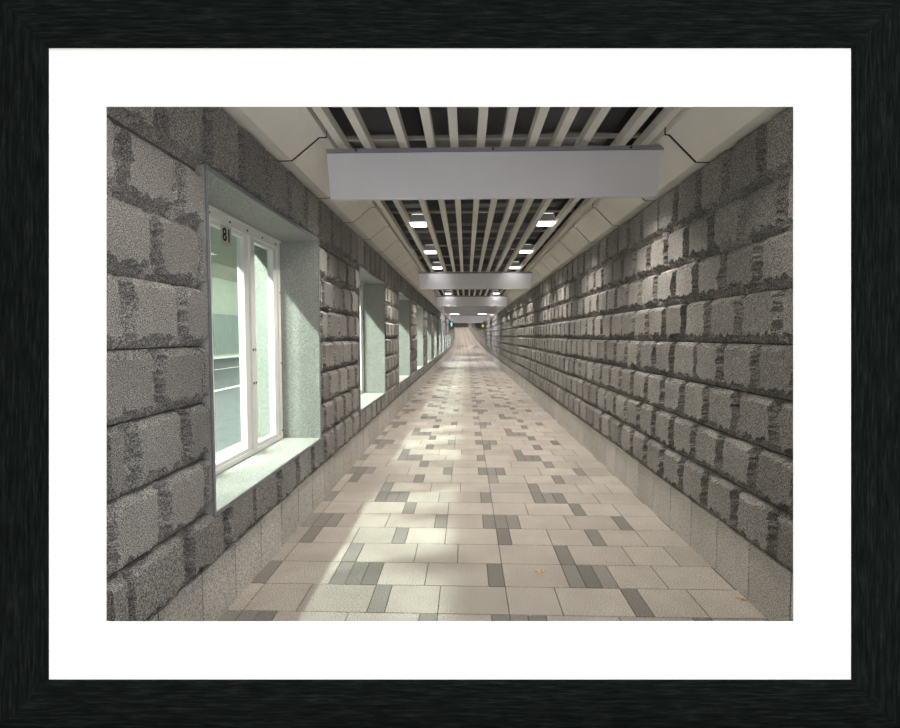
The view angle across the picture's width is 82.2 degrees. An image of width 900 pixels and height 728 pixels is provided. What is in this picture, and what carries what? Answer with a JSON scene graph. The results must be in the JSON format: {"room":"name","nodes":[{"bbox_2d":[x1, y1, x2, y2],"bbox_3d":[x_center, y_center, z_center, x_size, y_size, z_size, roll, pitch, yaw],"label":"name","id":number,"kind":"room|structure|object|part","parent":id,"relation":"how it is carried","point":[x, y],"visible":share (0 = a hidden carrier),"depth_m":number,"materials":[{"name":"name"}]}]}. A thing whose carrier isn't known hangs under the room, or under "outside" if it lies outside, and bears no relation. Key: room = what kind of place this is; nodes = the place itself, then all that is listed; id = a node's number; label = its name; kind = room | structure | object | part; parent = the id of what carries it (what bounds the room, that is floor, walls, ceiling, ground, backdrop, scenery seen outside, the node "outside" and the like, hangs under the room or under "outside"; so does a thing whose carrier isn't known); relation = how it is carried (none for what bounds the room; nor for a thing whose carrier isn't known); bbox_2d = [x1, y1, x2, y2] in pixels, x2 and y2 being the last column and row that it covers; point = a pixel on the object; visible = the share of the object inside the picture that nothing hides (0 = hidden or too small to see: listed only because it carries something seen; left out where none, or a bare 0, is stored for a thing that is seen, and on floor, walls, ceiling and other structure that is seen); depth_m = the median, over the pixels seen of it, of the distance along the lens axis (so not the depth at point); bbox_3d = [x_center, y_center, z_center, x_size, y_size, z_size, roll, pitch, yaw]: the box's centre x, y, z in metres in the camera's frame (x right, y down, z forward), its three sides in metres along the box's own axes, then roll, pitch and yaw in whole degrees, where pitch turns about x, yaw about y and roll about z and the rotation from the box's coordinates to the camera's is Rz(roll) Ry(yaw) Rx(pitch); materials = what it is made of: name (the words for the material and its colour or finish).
{"room":"pedestrian tunnel","nodes":[
{"label":"pedestrian tunnel","id":0,"kind":"room"},
{"bbox_2d":[210,227,237,282],"bbox_3d":[-9.085,-3.479,33.658,16.346,6.900,83.400,0,3,2],"label":"ceiling","id":1,"kind":"structure","parent":0,"point":[223,258],"depth_m":32.67,"materials":[{"name":"paint"}]},
{"bbox_2d":[211,276,238,358],"bbox_3d":[-9.130,-3.539,33.847,16.246,6.600,83.780,0,3,2],"label":"wall","id":2,"kind":"structure","parent":0,"point":[225,315],"depth_m":38.58,"materials":[{"name":"paint"}]},
{"bbox_2d":[107,107,454,620],"bbox_3d":[-0.505,-5.272,59.769,2.011,7.851,116.155,0,3,2],"label":"wall","id":3,"kind":"structure","parent":0,"point":[169,559],"depth_m":2.55,"materials":[{"name":"stone"}]},
{"bbox_2d":[195,164,321,516],"bbox_3d":[-1.584,-0.163,3.788,0.688,1.873,2.080,0,3,2],"label":"window","id":4,"kind":"structure","parent":3,"relation":"in","point":[278,267],"depth_m":4.57,"materials":[{"name":"paint"}]},
{"bbox_2d":[220,224,231,247],"bbox_3d":[-1.608,-0.920,3.709,0.008,0.140,0.156,0,3,2],"label":"number sign","id":5,"kind":"object","parent":4,"relation":"attached to","point":[225,231],"visible":1,"depth_m":3.70,"materials":[{"name":"grey plastic"}]},
{"bbox_3d":[-1.641,-0.144,3.815,0.054,1.715,0.650,0,3,2],"label":"sash","id":6,"kind":"part","parent":4,"relation":"part of","materials":[{"name":"white metal"}]},
{"bbox_3d":[-1.647,-0.163,3.789,0.093,1.825,2.032,0,3,2],"label":"frame","id":7,"kind":"part","parent":4,"relation":"part of","materials":[{"name":"white metal"}]},
{"bbox_3d":[-1.589,0.760,3.838,0.679,0.024,2.080,0,3,2],"label":"sill","id":8,"kind":"part","parent":4,"relation":"part of","materials":[{"name":"stone"}]},
{"bbox_3d":[-1.620,-0.181,4.482,0.054,1.715,0.536,0,3,2],"label":"sash","id":9,"kind":"part","parent":4,"relation":"part of","materials":[{"name":"white metal"}]},
{"bbox_2d":[221,107,452,321],"bbox_3d":[-0.020,-6.504,59.765,1.696,3.922,116.000,0,3,2],"label":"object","id":10,"kind":"structure","parent":3,"relation":"attached to","point":[296,137],"depth_m":4.05,"materials":[{"name":"paint"}]},
{"bbox_3d":[-1.115,-1.609,3.304,0.379,0.265,1.008,0,3,2],"label":"cove panel","id":11,"kind":"part","parent":10,"relation":"part of","materials":[{"name":"paint"}]},
{"bbox_3d":[-1.083,-1.665,4.342,0.379,0.265,1.008,0,3,2],"label":"cove panel","id":12,"kind":"part","parent":10,"relation":"part of","materials":[{"name":"paint"}]},
{"bbox_3d":[-1.051,-1.722,5.380,0.379,0.265,1.008,0,3,2],"label":"cove panel","id":13,"kind":"part","parent":10,"relation":"part of","materials":[{"name":"paint"}]},
{"bbox_3d":[-1.019,-1.778,6.418,0.379,0.265,1.008,0,3,2],"label":"cove panel","id":14,"kind":"part","parent":10,"relation":"part of","materials":[{"name":"paint"}]},
{"bbox_3d":[-0.987,-1.834,7.456,0.379,0.265,1.008,0,3,2],"label":"cove panel","id":15,"kind":"part","parent":10,"relation":"part of","materials":[{"name":"paint"}]},
{"bbox_3d":[-0.954,-1.891,8.494,0.379,0.265,1.008,0,3,2],"label":"cove panel","id":16,"kind":"part","parent":10,"relation":"part of","materials":[{"name":"ceramic"}]},
{"bbox_3d":[-0.922,-1.947,9.532,0.379,0.265,1.008,0,3,2],"label":"cove panel","id":17,"kind":"part","parent":10,"relation":"part of","materials":[{"name":"ceramic"}]},
{"bbox_3d":[-0.890,-2.003,10.570,0.379,0.265,1.008,0,3,2],"label":"cove panel","id":18,"kind":"part","parent":10,"relation":"part of","materials":[{"name":"ceramic"}]},
{"bbox_3d":[-0.858,-2.059,11.608,0.379,0.265,1.008,0,3,2],"label":"cove panel","id":19,"kind":"part","parent":10,"relation":"part of","materials":[{"name":"ceramic"}]},
{"bbox_3d":[-0.826,-2.116,12.646,0.379,0.265,1.008,0,3,2],"label":"cove panel","id":20,"kind":"part","parent":10,"relation":"part of","materials":[{"name":"ceramic"}]},
{"bbox_3d":[-0.729,-2.285,15.759,0.379,0.265,1.008,0,3,2],"label":"cove panel","id":21,"kind":"part","parent":10,"relation":"part of","materials":[{"name":"ceramic"}]},
{"bbox_3d":[-0.697,-2.341,16.797,0.379,0.265,1.008,0,3,2],"label":"cove panel","id":22,"kind":"part","parent":10,"relation":"part of","materials":[{"name":"ceramic"}]},
{"bbox_3d":[-0.665,-2.397,17.835,0.379,0.265,1.008,0,3,2],"label":"cove panel","id":23,"kind":"part","parent":10,"relation":"part of","materials":[{"name":"ceramic"}]},
{"bbox_2d":[355,265,385,411],"bbox_3d":[-1.465,-0.372,7.640,0.688,1.873,2.080,0,3,2],"label":"window","id":24,"kind":"structure","parent":3,"relation":"in","point":[371,291],"depth_m":8.63,"materials":[{"name":"stone"}]},
{"bbox_3d":[-1.500,-0.390,8.335,0.054,1.715,0.536,0,3,2],"label":"sash","id":25,"kind":"part","parent":24,"relation":"part of","materials":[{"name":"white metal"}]},
{"bbox_3d":[-1.528,-0.372,7.642,0.093,1.825,2.032,0,3,2],"label":"frame","id":26,"kind":"part","parent":24,"relation":"part of","materials":[{"name":"white metal"}]},
{"bbox_3d":[-1.470,0.551,7.690,0.679,0.024,2.080,0,3,2],"label":"sill","id":27,"kind":"part","parent":24,"relation":"part of","materials":[{"name":"stone"}]},
{"bbox_2d":[396,292,409,383],"bbox_3d":[-1.345,-0.581,11.493,0.688,1.873,2.080,0,3,2],"label":"window","id":28,"kind":"structure","parent":3,"relation":"in","point":[403,307],"depth_m":12.49,"materials":[{"name":"grey stone"}]},
{"bbox_3d":[-1.350,0.342,11.543,0.679,0.024,2.080,0,3,2],"label":"sill","id":29,"kind":"part","parent":28,"relation":"part of","materials":[{"name":"stone"}]},
{"bbox_2d":[415,304,422,370],"bbox_3d":[-1.226,-0.790,15.345,0.688,1.873,2.080,0,3,2],"label":"window","id":30,"kind":"structure","parent":3,"relation":"in","point":[419,315],"depth_m":16.34,"materials":[{"name":"grey stone"}]},
{"bbox_2d":[426,310,430,363],"bbox_3d":[-1.107,-0.999,19.198,0.688,1.873,2.080,0,3,2],"label":"window","id":31,"kind":"structure","parent":3,"relation":"in","point":[428,319],"depth_m":20.20,"materials":[{"name":"grey stone"}]},
{"bbox_2d":[433,315,436,358],"bbox_3d":[-0.987,-1.208,23.050,0.688,1.873,2.080,0,3,2],"label":"window","id":32,"kind":"structure","parent":3,"relation":"in","point":[435,317],"depth_m":24.05,"materials":[{"name":"grey stone"}]},
{"bbox_2d":[438,318,440,354],"bbox_3d":[-0.868,-1.417,26.902,0.688,1.873,2.080,0,3,2],"label":"window","id":33,"kind":"structure","parent":3,"relation":"in","point":[439,324],"depth_m":27.90,"materials":[{"name":"grey stone"}]},
{"bbox_2d":[441,320,443,352],"bbox_3d":[-0.748,-1.626,30.755,0.688,1.873,2.080,0,3,2],"label":"window","id":34,"kind":"structure","parent":3,"relation":"in","point":[442,331],"depth_m":31.76,"materials":[{"name":"grey stone"}]},
{"bbox_2d":[444,322,445,350],"bbox_3d":[-0.632,-1.835,34.608,0.688,1.873,2.080,0,3,2],"label":"window","id":35,"kind":"structure","parent":3,"relation":"in","point":[444,322],"depth_m":35.60,"materials":[{"name":"grey stone"}]},
{"bbox_2d":[0,0,899,727],"bbox_3d":[0.004,0.125,1.759,3.340,2.760,0.290,0,3,2],"label":"picture frame","id":36,"kind":"object","parent":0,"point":[63,63],"visible":1,"depth_m":1.77,"materials":[{"name":"black wood"},{"name":"white card"}]},
{"bbox_3d":[-1.466,0.000,1.773,0.174,2.515,0.016,0,0,0],"label":"rail","id":37,"kind":"part","parent":36,"relation":"part of","materials":[{"name":"black wood"}]},
{"bbox_3d":[0.000,-1.172,1.773,3.106,0.171,0.016,0,0,0],"label":"rail","id":38,"kind":"part","parent":36,"relation":"part of","materials":[{"name":"black wood"}]},
{"bbox_3d":[0.000,1.171,1.773,3.106,0.172,0.016,0,0,0],"label":"rail","id":39,"kind":"part","parent":36,"relation":"part of","materials":[{"name":"black wood"}]},
{"bbox_3d":[1.466,0.000,1.773,0.174,2.515,0.016,0,0,0],"label":"rail","id":40,"kind":"part","parent":36,"relation":"part of","materials":[{"name":"black wood"}]},
{"bbox_2d":[451,314,485,314],"bbox_3d":[1.760,-7.214,71.194,3.786,3.691,93.000,0,3,2],"label":"ceiling","id":41,"kind":"structure","parent":0,"point":[451,314],"depth_m":36.09,"materials":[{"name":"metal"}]},
{"bbox_2d":[328,107,658,326],"bbox_3d":[-0.303,-7.310,59.780,13.149,8.018,116.300,0,3,2],"label":"ceiling","id":42,"kind":"structure","parent":0,"point":[377,121],"depth_m":5.03,"materials":[{"name":"metal"}]},
{"bbox_2d":[218,327,768,620],"bbox_3d":[1.344,-3.302,59.495,4.500,3.947,116.800,0,3,2],"label":"floor","id":43,"kind":"structure","parent":0,"point":[473,489],"depth_m":4.10,"materials":[{"name":"beige tile"}]},
{"bbox_2d":[468,107,792,620],"bbox_3d":[3.148,-5.269,59.709,1.873,7.851,116.050,0,3,2],"label":"wall","id":44,"kind":"structure","parent":0,"point":[664,348],"depth_m":3.80,"materials":[{"name":"stone"}]},
{"bbox_2d":[453,320,482,322],"bbox_3d":[1.501,-3.572,42.663,2.519,0.372,0.072,0,3,2],"label":"ceiling baffle","id":45,"kind":"structure","parent":44,"relation":"hanging from","point":[482,320],"depth_m":42.64,"materials":[{"name":"metal"}]},
{"bbox_2d":[450,315,487,320],"bbox_3d":[1.277,-3.107,34.680,2.519,0.372,0.072,0,3,2],"label":"ceiling baffle","id":46,"kind":"structure","parent":44,"relation":"hanging from","point":[452,317],"depth_m":34.66,"materials":[{"name":"metal"}]},
{"bbox_2d":[444,306,496,313],"bbox_3d":[0.959,-2.543,24.300,2.519,0.372,0.072,0,3,2],"label":"ceiling baffle","id":47,"kind":"structure","parent":44,"relation":"hanging from","point":[459,309],"depth_m":24.28,"materials":[{"name":"metal"}]},
{"bbox_3d":[0.959,-2.715,24.296,2.519,0.028,0.062,0,3,2],"label":"rail","id":48,"kind":"part","parent":47,"relation":"part of","materials":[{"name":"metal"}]},
{"bbox_2d":[436,296,507,306],"bbox_3d":[0.768,-2.209,18.132,2.519,0.372,0.072,0,3,2],"label":"ceiling baffle","id":49,"kind":"structure","parent":44,"relation":"hanging from","point":[442,301],"depth_m":18.11,"materials":[{"name":"metal"}]},
{"bbox_3d":[0.768,-2.381,18.128,2.519,0.028,0.062,0,3,2],"label":"rail","id":50,"kind":"part","parent":49,"relation":"part of","materials":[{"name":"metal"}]},
{"bbox_2d":[439,292,504,295],"bbox_3d":[0.847,-2.652,21.181,2.415,0.100,6.180,0,3,2],"label":"ceiling slats","id":51,"kind":"object","parent":44,"relation":"attached to","point":[440,292],"visible":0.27,"depth_m":18.50,"materials":[{"name":"metal"}]},
{"bbox_3d":[0.797,-2.602,19.570,2.415,0.024,0.035,0,3,2],"label":"carrier rail","id":52,"kind":"part","parent":51,"relation":"part of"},
{"bbox_2d":[435,289,509,294],"bbox_3d":[0.735,-2.429,17.082,2.356,0.100,2.017,0,3,2],"label":"ceiling slats","id":53,"kind":"object","parent":44,"relation":"attached to","point":[481,290],"depth_m":17.16,"materials":[{"name":"metal"}]},
{"bbox_3d":[0.723,-2.472,17.175,2.415,0.024,0.035,0,3,2],"label":"carrier rail","id":54,"kind":"part","parent":53,"relation":"part of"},
{"bbox_2d":[422,267,527,271],"bbox_3d":[0.552,-2.114,11.277,2.363,0.100,0.750,0,3,2],"label":"ceiling slats","id":55,"kind":"object","parent":44,"relation":"attached to","point":[424,270],"depth_m":11.69,"materials":[{"name":"metal"}]},
{"bbox_3d":[0.574,-2.212,12.384,2.415,0.024,0.035,0,3,2],"label":"carrier rail","id":56,"kind":"part","parent":55,"relation":"part of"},
{"bbox_2d":[418,272,532,288],"bbox_3d":[0.560,-1.845,11.425,2.519,0.372,0.072,0,3,2],"label":"ceiling baffle","id":57,"kind":"structure","parent":44,"relation":"hanging from","point":[427,280],"depth_m":11.40,"materials":[{"name":"metal"}]},
{"bbox_3d":[0.560,-2.017,11.421,2.519,0.028,0.062,0,3,2],"label":"rail","id":58,"kind":"part","parent":57,"relation":"part of","materials":[{"name":"metal"}]},
{"bbox_2d":[348,138,638,269],"bbox_3d":[0.429,-1.920,7.703,2.415,0.100,7.390,0,3,2],"label":"ceiling slats","id":59,"kind":"object","parent":44,"relation":"attached to","point":[572,202],"visible":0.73,"depth_m":7.05,"materials":[{"name":"metal"}]},
{"bbox_2d":[410,214,426,226],"bbox_3d":[-0.407,-1.890,6.803,0.210,0.122,0.250,0,3,2],"label":"ceiling lamp","id":60,"kind":"object","parent":59,"relation":"attached to","point":[417,220],"visible":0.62,"depth_m":6.68,"materials":[{"name":"white plastic"}]},
{"bbox_2d":[411,222,426,226],"bbox_3d":[-0.407,-1.838,6.806,0.184,0.017,0.224,0,3,2],"label":"diffuser","id":61,"kind":"object","parent":60,"relation":"attached to","point":[415,224],"depth_m":6.76,"materials":[{"name":"white plastic"}]},
{"bbox_2d":[424,247,436,253],"bbox_3d":[-0.337,-2.013,9.059,0.210,0.122,0.250,0,3,2],"label":"ceiling lamp","id":62,"kind":"object","parent":59,"relation":"attached to","point":[428,250],"visible":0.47,"depth_m":8.94,"materials":[{"name":"white plastic"}]},
{"bbox_2d":[425,251,435,253],"bbox_3d":[-0.337,-1.960,9.062,0.184,0.017,0.224,0,3,2],"label":"diffuser","id":63,"kind":"object","parent":62,"relation":"attached to","point":[427,252],"depth_m":9.02,"materials":[{"name":"white plastic"}]},
{"bbox_2d":[432,262,441,268],"bbox_3d":[-0.272,-2.126,11.145,0.210,0.122,0.250,0,3,2],"label":"ceiling lamp","id":64,"kind":"object","parent":59,"relation":"attached to","point":[436,265],"visible":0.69,"depth_m":11.02,"materials":[{"name":"white plastic"}]},
{"bbox_3d":[0.537,-2.147,11.186,2.415,0.024,0.035,0,3,2],"label":"carrier rail","id":65,"kind":"part","parent":59,"relation":"part of","materials":[{"name":"grey metal"}]},
{"bbox_3d":[0.500,-2.082,9.989,2.415,0.024,0.035,0,3,2],"label":"carrier rail","id":66,"kind":"part","parent":59,"relation":"part of","materials":[{"name":"grey metal"}]},
{"bbox_3d":[0.463,-2.017,8.791,2.415,0.024,0.035,0,3,2],"label":"carrier rail","id":67,"kind":"part","parent":59,"relation":"part of","materials":[{"name":"grey metal"}]},
{"bbox_3d":[0.426,-1.952,7.593,2.415,0.024,0.035,0,3,2],"label":"carrier rail","id":68,"kind":"part","parent":59,"relation":"part of","materials":[{"name":"grey metal"}]},
{"bbox_3d":[0.389,-1.887,6.396,2.415,0.024,0.035,0,3,2],"label":"carrier rail","id":69,"kind":"part","parent":59,"relation":"part of","materials":[{"name":"grey metal"}]},
{"bbox_2d":[510,262,519,268],"bbox_3d":[1.382,-2.123,11.094,0.210,0.122,0.250,0,3,2],"label":"ceiling lamp","id":70,"kind":"object","parent":59,"relation":"attached to","point":[515,265],"visible":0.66,"depth_m":10.97,"materials":[{"name":"white plastic"}]},
{"bbox_2d":[519,246,531,252],"bbox_3d":[1.317,-2.010,9.008,0.210,0.122,0.250,0,3,2],"label":"ceiling lamp","id":71,"kind":"object","parent":59,"relation":"attached to","point":[525,249],"visible":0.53,"depth_m":8.89,"materials":[{"name":"white plastic"}]},
{"bbox_2d":[520,250,531,252],"bbox_3d":[1.317,-1.958,9.011,0.184,0.017,0.224,0,3,2],"label":"diffuser","id":72,"kind":"object","parent":71,"relation":"attached to","point":[521,251],"depth_m":8.92,"materials":[{"name":"white plastic"}]},
{"bbox_2d":[537,213,554,225],"bbox_3d":[1.247,-1.888,6.752,0.210,0.122,0.250,0,3,2],"label":"ceiling lamp","id":73,"kind":"object","parent":59,"relation":"attached to","point":[547,219],"visible":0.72,"depth_m":6.63,"materials":[{"name":"white plastic"}]},
{"bbox_2d":[537,221,553,225],"bbox_3d":[1.247,-1.835,6.755,0.184,0.017,0.224,0,3,2],"label":"diffuser","id":74,"kind":"object","parent":73,"relation":"attached to","point":[541,223],"depth_m":6.70,"materials":[{"name":"white plastic"}]},
{"bbox_2d":[326,145,663,200],"bbox_3d":[0.326,-1.436,3.890,2.519,0.372,0.072,0,3,2],"label":"ceiling beam","id":75,"kind":"structure","parent":44,"relation":"hanging from","point":[545,172],"depth_m":3.87,"materials":[{"name":"metal"}]},
{"bbox_3d":[0.326,-1.608,3.885,2.519,0.028,0.062,0,3,2],"label":"rail","id":76,"kind":"part","parent":75,"relation":"part of","materials":[{"name":"metal"}]},
{"bbox_2d":[311,107,683,148],"bbox_3d":[0.282,-1.664,2.974,2.415,0.100,2.095,0,3,2],"label":"ceiling slats","id":77,"kind":"object","parent":44,"relation":"attached to","point":[642,114],"visible":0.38,"depth_m":3.63,"materials":[{"name":"metal"}]},
{"bbox_3d":[0.314,-1.757,4.000,2.415,0.024,0.035,0,3,2],"label":"carrier rail","id":78,"kind":"part","parent":77,"relation":"part of","materials":[{"name":"grey metal"}]},
{"bbox_2d":[483,107,786,321],"bbox_3d":[2.765,-6.443,59.682,1.632,3.955,116.000,0,3,2],"label":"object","id":79,"kind":"structure","parent":44,"relation":"attached to","point":[696,136],"depth_m":3.83,"materials":[{"name":"paint"}]},
{"bbox_3d":[2.114,-2.331,17.658,0.322,0.298,1.008,0,3,2],"label":"cove panel","id":80,"kind":"part","parent":79,"relation":"part of","materials":[{"name":"paint"}]},
{"bbox_3d":[2.081,-2.275,16.620,0.322,0.298,1.008,0,3,2],"label":"cove panel","id":81,"kind":"part","parent":79,"relation":"part of","materials":[{"name":"paint"}]},
{"bbox_3d":[2.049,-2.219,15.582,0.322,0.298,1.008,0,3,2],"label":"cove panel","id":82,"kind":"part","parent":79,"relation":"part of","materials":[{"name":"paint"}]},
{"bbox_3d":[2.017,-2.162,14.544,0.322,0.298,1.008,0,3,2],"label":"cove panel","id":83,"kind":"part","parent":79,"relation":"part of","materials":[{"name":"ceramic"}]},
{"bbox_3d":[1.953,-2.050,12.468,0.322,0.298,1.008,0,3,2],"label":"cove panel","id":84,"kind":"part","parent":79,"relation":"part of","materials":[{"name":"ceramic"}]},
{"bbox_3d":[1.921,-1.993,11.430,0.322,0.298,1.008,0,3,2],"label":"cove panel","id":85,"kind":"part","parent":79,"relation":"part of","materials":[{"name":"ceramic"}]},
{"bbox_3d":[1.888,-1.937,10.392,0.322,0.298,1.008,0,3,2],"label":"cove panel","id":86,"kind":"part","parent":79,"relation":"part of","materials":[{"name":"ceramic"}]},
{"bbox_3d":[1.856,-1.881,9.354,0.322,0.298,1.008,0,3,2],"label":"cove panel","id":87,"kind":"part","parent":79,"relation":"part of","materials":[{"name":"ceramic"}]},
{"bbox_3d":[1.824,-1.824,8.316,0.322,0.298,1.008,0,3,2],"label":"cove panel","id":88,"kind":"part","parent":79,"relation":"part of","materials":[{"name":"ceramic"}]},
{"bbox_3d":[1.792,-1.768,7.278,0.322,0.298,1.008,0,3,2],"label":"cove panel","id":89,"kind":"part","parent":79,"relation":"part of","materials":[{"name":"paint"}]},
{"bbox_3d":[1.760,-1.712,6.240,0.322,0.298,1.008,0,3,2],"label":"cove panel","id":90,"kind":"part","parent":79,"relation":"part of","materials":[{"name":"paint"}]},
{"bbox_3d":[1.727,-1.655,5.202,0.322,0.298,1.008,0,3,2],"label":"cove panel","id":91,"kind":"part","parent":79,"relation":"part of","materials":[{"name":"paint"}]},
{"bbox_3d":[1.695,-1.599,4.164,0.322,0.298,1.008,0,3,2],"label":"cove panel","id":92,"kind":"part","parent":79,"relation":"part of","materials":[{"name":"paint"}]},
{"bbox_3d":[1.663,-1.543,3.126,0.322,0.298,1.008,0,3,2],"label":"cove panel","id":93,"kind":"part","parent":79,"relation":"part of","materials":[{"name":"paint"}]},
{"label":"outside","id":94,"kind":"structure","parent":0,"visible":0},
{"bbox_2d":[214,357,240,452],"bbox_3d":[-8.986,-0.137,33.837,15.946,0.206,83.000,0,3,2],"label":"road","id":95,"kind":"structure","parent":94,"point":[226,370],"depth_m":12.43,"materials":[{"name":"grey asphalt"}]}
]}

